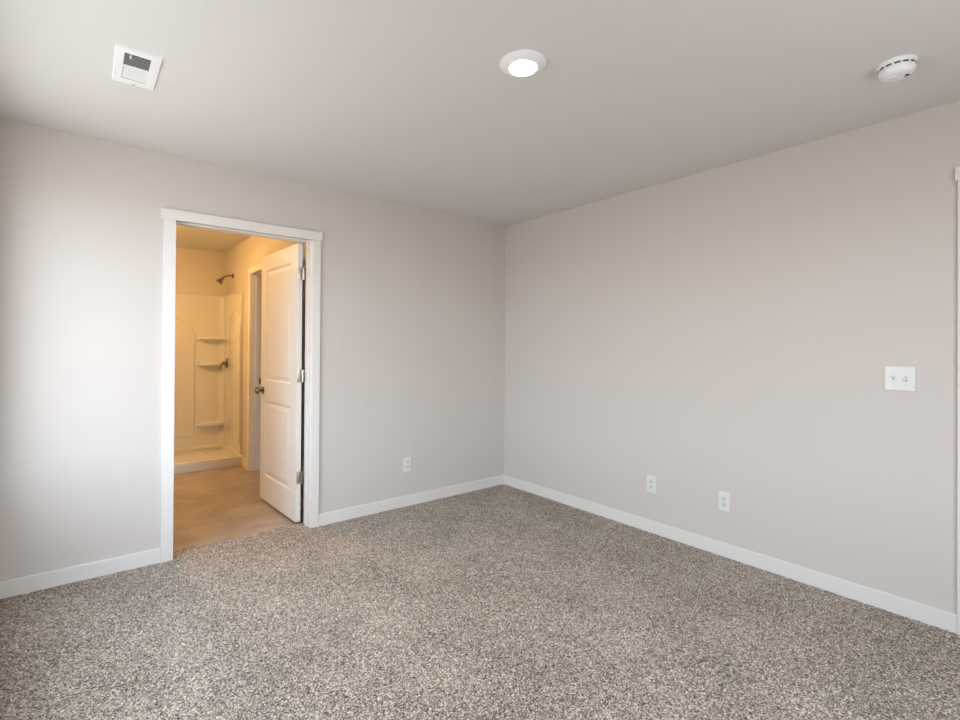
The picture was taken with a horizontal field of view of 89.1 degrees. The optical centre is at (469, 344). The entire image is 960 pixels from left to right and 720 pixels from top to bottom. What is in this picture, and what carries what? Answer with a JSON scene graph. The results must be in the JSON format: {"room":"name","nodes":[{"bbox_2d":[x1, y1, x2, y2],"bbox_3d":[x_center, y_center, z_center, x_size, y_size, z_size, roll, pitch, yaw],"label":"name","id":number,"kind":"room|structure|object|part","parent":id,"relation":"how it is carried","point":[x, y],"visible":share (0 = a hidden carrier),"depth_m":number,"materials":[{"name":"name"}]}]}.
{"room":"empty bedroom","nodes":[
{"label":"empty bedroom","id":0,"kind":"room"},
{"bbox_2d":[176,247,225,296],"bbox_3d":[-3.649,0.099,5.592,1.750,2.490,0.115,1,0,-38],"label":"wall","id":1,"kind":"structure","parent":0,"point":[197,271],"depth_m":5.85,"materials":[{"name":"grey paint"}]},
{"bbox_2d":[0,118,505,581],"bbox_3d":[-1.076,0.091,3.590,3.750,2.460,0.115,1,0,-38],"label":"wall","id":2,"kind":"structure","parent":0,"point":[412,299],"depth_m":2.88,"materials":[{"name":"grey paint"}]},
{"bbox_2d":[0,548,159,598],"bbox_3d":[-2.131,1.253,2.670,0.744,0.095,0.013,1,0,-38],"label":"baseboard","id":3,"kind":"structure","parent":2,"relation":"attached to","point":[27,584],"depth_m":2.66,"materials":[{"name":"white paint"}]},
{"bbox_2d":[160,208,322,562],"bbox_3d":[-1.495,0.249,3.254,0.988,2.119,0.154,1,0,-38],"label":"door frame","id":4,"kind":"structure","parent":2,"relation":"attached to","point":[171,218],"depth_m":3.17,"materials":[{"name":"white paint"}]},
{"bbox_3d":[-1.806,0.275,2.925,0.065,2.058,0.018,1,0,-38],"label":"casing","id":5,"kind":"part","parent":4,"relation":"part of","materials":[{"name":"white paint"}]},
{"bbox_3d":[-1.529,-0.780,3.313,0.983,0.061,0.017,1,0,-38],"label":"head casing","id":6,"kind":"part","parent":4,"relation":"part of","materials":[{"name":"white paint"}]},
{"bbox_3d":[-1.447,-0.780,3.207,0.988,0.061,0.022,1,0,-38],"label":"head casing","id":7,"kind":"part","parent":4,"relation":"part of","materials":[{"name":"white paint"}]},
{"bbox_3d":[-1.099,0.283,3.486,0.055,2.058,0.018,1,0,-38],"label":"casing","id":8,"kind":"part","parent":4,"relation":"part of","materials":[{"name":"white paint"}]},
{"bbox_2d":[255,243,305,521],"bbox_3d":[-1.490,0.273,3.811,0.165,2.020,0.813,1,0,-38],"label":"door","id":9,"kind":"structure","parent":2,"relation":"in","point":[282,374],"depth_m":3.75,"materials":[{"name":"white paint"}]},
{"bbox_3d":[-1.748,0.378,4.047,0.057,0.057,0.057,1,0,-38],"label":"knob","id":10,"kind":"part","parent":9,"relation":"part of","materials":[{"name":"silver metal"}]},
{"bbox_2d":[403,457,410,471],"bbox_3d":[-0.502,0.974,3.966,0.073,0.119,0.008,1,0,-38],"label":"wall outlet","id":11,"kind":"object","parent":2,"relation":"attached to","point":[407,460],"visible":1,"depth_m":3.96,"materials":[{"name":"white plastic"}]},
{"bbox_2d":[318,475,503,525],"bbox_3d":[-0.381,1.273,4.060,1.800,0.095,0.013,1,0,-38],"label":"baseboard","id":12,"kind":"structure","parent":2,"relation":"attached to","point":[326,518],"depth_m":3.94,"materials":[{"name":"white paint"}]},
{"bbox_2d":[225,236,305,498],"bbox_3d":[-2.024,0.106,4.860,0.115,2.490,3.054,1,0,-38],"label":"wall","id":13,"kind":"structure","parent":0,"point":[249,253],"depth_m":5.22,"materials":[{"name":"grey paint"}]},
{"bbox_2d":[216,273,233,284],"bbox_3d":[-2.833,-0.765,5.651,0.184,0.143,0.078,1,0,-38],"label":"sprayer","id":14,"kind":"object","parent":13,"relation":"attached to","point":[220,280],"visible":1,"depth_m":5.63,"materials":[{"name":"silver metal"}]},
{"bbox_2d":[242,457,246,468],"bbox_3d":[-2.388,1.265,5.199,0.013,0.095,0.208,1,0,-38],"label":"baseboard","id":15,"kind":"structure","parent":13,"relation":"attached to","point":[244,461],"depth_m":5.20,"materials":[{"name":"white paint"}]},
{"bbox_2d":[247,263,261,470],"bbox_3d":[-1.995,0.258,4.804,0.137,2.110,0.920,1,0,-38],"label":"door frame","id":16,"kind":"structure","parent":13,"relation":"attached to","point":[255,272],"depth_m":5.09,"materials":[{"name":"white paint"}]},
{"bbox_3d":[-2.299,0.288,5.096,0.018,2.048,0.064,1,0,-38],"label":"casing","id":17,"kind":"part","parent":16,"relation":"part of","materials":[{"name":"white paint"}]},
{"bbox_3d":[-2.033,-0.766,4.773,0.022,0.062,0.920,1,0,-38],"label":"head casing","id":18,"kind":"part","parent":16,"relation":"part of","materials":[{"name":"white paint"}]},
{"bbox_2d":[300,497,303,511],"bbox_3d":[-1.446,1.265,4.014,0.013,0.095,1.010,1,0,-38],"label":"baseboard","id":19,"kind":"structure","parent":13,"relation":"attached to","point":[301,499],"depth_m":3.85,"materials":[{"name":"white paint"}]},
{"bbox_2d":[0,466,959,719],"bbox_3d":[-0.165,1.357,3.695,5.142,0.100,7.391,1,0,-38],"label":"floor","id":20,"kind":"structure","parent":0,"point":[499,602],"depth_m":2.22,"materials":[{"name":"carpet"}]},
{"bbox_2d":[174,291,242,474],"bbox_3d":[-3.326,0.354,5.181,1.518,1.895,0.930,1,0,-38],"label":"shower stall","id":21,"kind":"object","parent":20,"relation":"on","point":[208,329],"visible":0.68,"depth_m":5.74,"materials":[{"name":"white plastic"}]},
{"bbox_3d":[-3.596,0.308,5.524,1.463,1.802,0.057,1,0,-38],"label":"panel","id":22,"kind":"part","parent":21,"relation":"part of","materials":[{"name":"white plastic"}]},
{"bbox_2d":[197,362,221,365],"bbox_3d":[-3.096,0.229,5.848,0.278,0.034,0.085,1,0,-38],"label":"shelf","id":23,"kind":"object","parent":21,"relation":"attached to","point":[198,363],"depth_m":5.83,"materials":[{"name":"white plastic"}]},
{"bbox_2d":[197,421,223,425],"bbox_3d":[-3.104,0.949,5.849,0.278,0.034,0.075,1,0,-38],"label":"shelf","id":24,"kind":"object","parent":21,"relation":"attached to","point":[199,423],"depth_m":5.84,"materials":[{"name":"white plastic"}]},
{"bbox_2d":[198,337,224,339],"bbox_3d":[-3.093,-0.080,5.850,0.278,0.034,0.085,1,0,-38],"label":"shelf","id":25,"kind":"object","parent":21,"relation":"attached to","point":[199,338],"depth_m":5.83,"materials":[{"name":"white plastic"}]},
{"bbox_3d":[-2.779,0.314,5.649,0.081,1.802,0.878,1,0,-38],"label":"panel","id":26,"kind":"part","parent":21,"relation":"part of","materials":[{"name":"white plastic"}]},
{"bbox_2d":[0,0,959,252],"bbox_3d":[-0.160,-1.183,3.649,5.235,0.100,7.499,1,0,-38],"label":"ceiling","id":27,"kind":"structure","parent":0,"point":[411,103],"depth_m":2.15,"materials":[{"name":"white paint"}]},
{"bbox_2d":[112,43,162,90],"bbox_3d":[-1.383,-1.139,2.028,0.154,0.021,0.308,1,0,-38],"label":"ceiling vent","id":28,"kind":"object","parent":27,"relation":"in","point":[131,66],"visible":1,"depth_m":2.01,"materials":[{"name":"white plastic"}]},
{"bbox_2d":[500,49,546,76],"bbox_3d":[0.218,-1.128,1.974,0.189,0.021,0.189,1,0,-38],"label":"recessed light","id":29,"kind":"object","parent":27,"relation":"in","point":[524,62],"visible":1,"depth_m":1.95,"materials":[{"name":"white plastic"}]},
{"bbox_2d":[509,60,536,74],"bbox_3d":[0.218,-1.120,1.974,0.112,0.005,0.112,1,0,-38],"label":"diffuser","id":30,"kind":"object","parent":29,"relation":"attached to","point":[516,67],"depth_m":1.97,"materials":[{"name":"white plastic"}]},
{"bbox_2d":[876,54,917,82],"bbox_3d":[1.716,-1.099,1.957,0.126,0.059,0.126,1,0,-38],"label":"smoke detector","id":31,"kind":"object","parent":27,"relation":"attached to","point":[897,68],"visible":1,"depth_m":1.93,"materials":[{"name":"white plastic"}]},
{"bbox_2d":[504,101,959,613],"bbox_3d":[1.694,0.107,3.025,0.115,2.460,4.215,1,0,-38],"label":"wall","id":32,"kind":"structure","parent":0,"point":[734,329],"depth_m":2.85,"materials":[{"name":"grey paint"}]},
{"bbox_2d":[647,475,655,493],"bbox_3d":[1.282,0.980,3.431,0.008,0.119,0.073,1,0,-38],"label":"wall outlet","id":33,"kind":"object","parent":32,"relation":"attached to","point":[651,480],"visible":1,"depth_m":3.43,"materials":[{"name":"white plastic"}]},
{"bbox_2d":[718,491,729,512],"bbox_3d":[1.591,0.979,3.042,0.008,0.119,0.073,1,0,-38],"label":"wall outlet","id":34,"kind":"object","parent":32,"relation":"attached to","point":[723,497],"visible":1,"depth_m":3.04,"materials":[{"name":"white plastic"}]},
{"bbox_2d":[504,475,956,633],"bbox_3d":[1.279,1.281,3.428,0.013,0.095,3.066,1,0,-38],"label":"baseboard","id":35,"kind":"structure","parent":32,"relation":"attached to","point":[933,616],"depth_m":2.83,"materials":[{"name":"white paint"}]},
{"bbox_2d":[884,366,915,390],"bbox_3d":[2.110,0.166,2.390,0.021,0.119,0.117,1,0,-38],"label":"light switch","id":36,"kind":"object","parent":32,"relation":"attached to","point":[899,378],"visible":1,"depth_m":2.39,"materials":[{"name":"white plastic"}]},
{"bbox_2d":[955,167,959,634],"bbox_3d":[2.560,0.258,1.914,0.137,2.142,0.918,1,0,-38],"label":"door frame","id":37,"kind":"structure","parent":32,"relation":"attached to","point":[957,169],"depth_m":2.22,"materials":[{"name":"white paint"}]},
{"bbox_3d":[2.522,-0.782,1.883,0.022,0.062,0.918,1,0,-38],"label":"head casing","id":38,"kind":"part","parent":37,"relation":"part of","materials":[{"name":"white paint"}]},
{"bbox_3d":[2.256,0.289,2.207,0.018,2.080,0.063,1,0,-38],"label":"casing","id":39,"kind":"part","parent":37,"relation":"part of","materials":[{"name":"white paint"}]}
]}

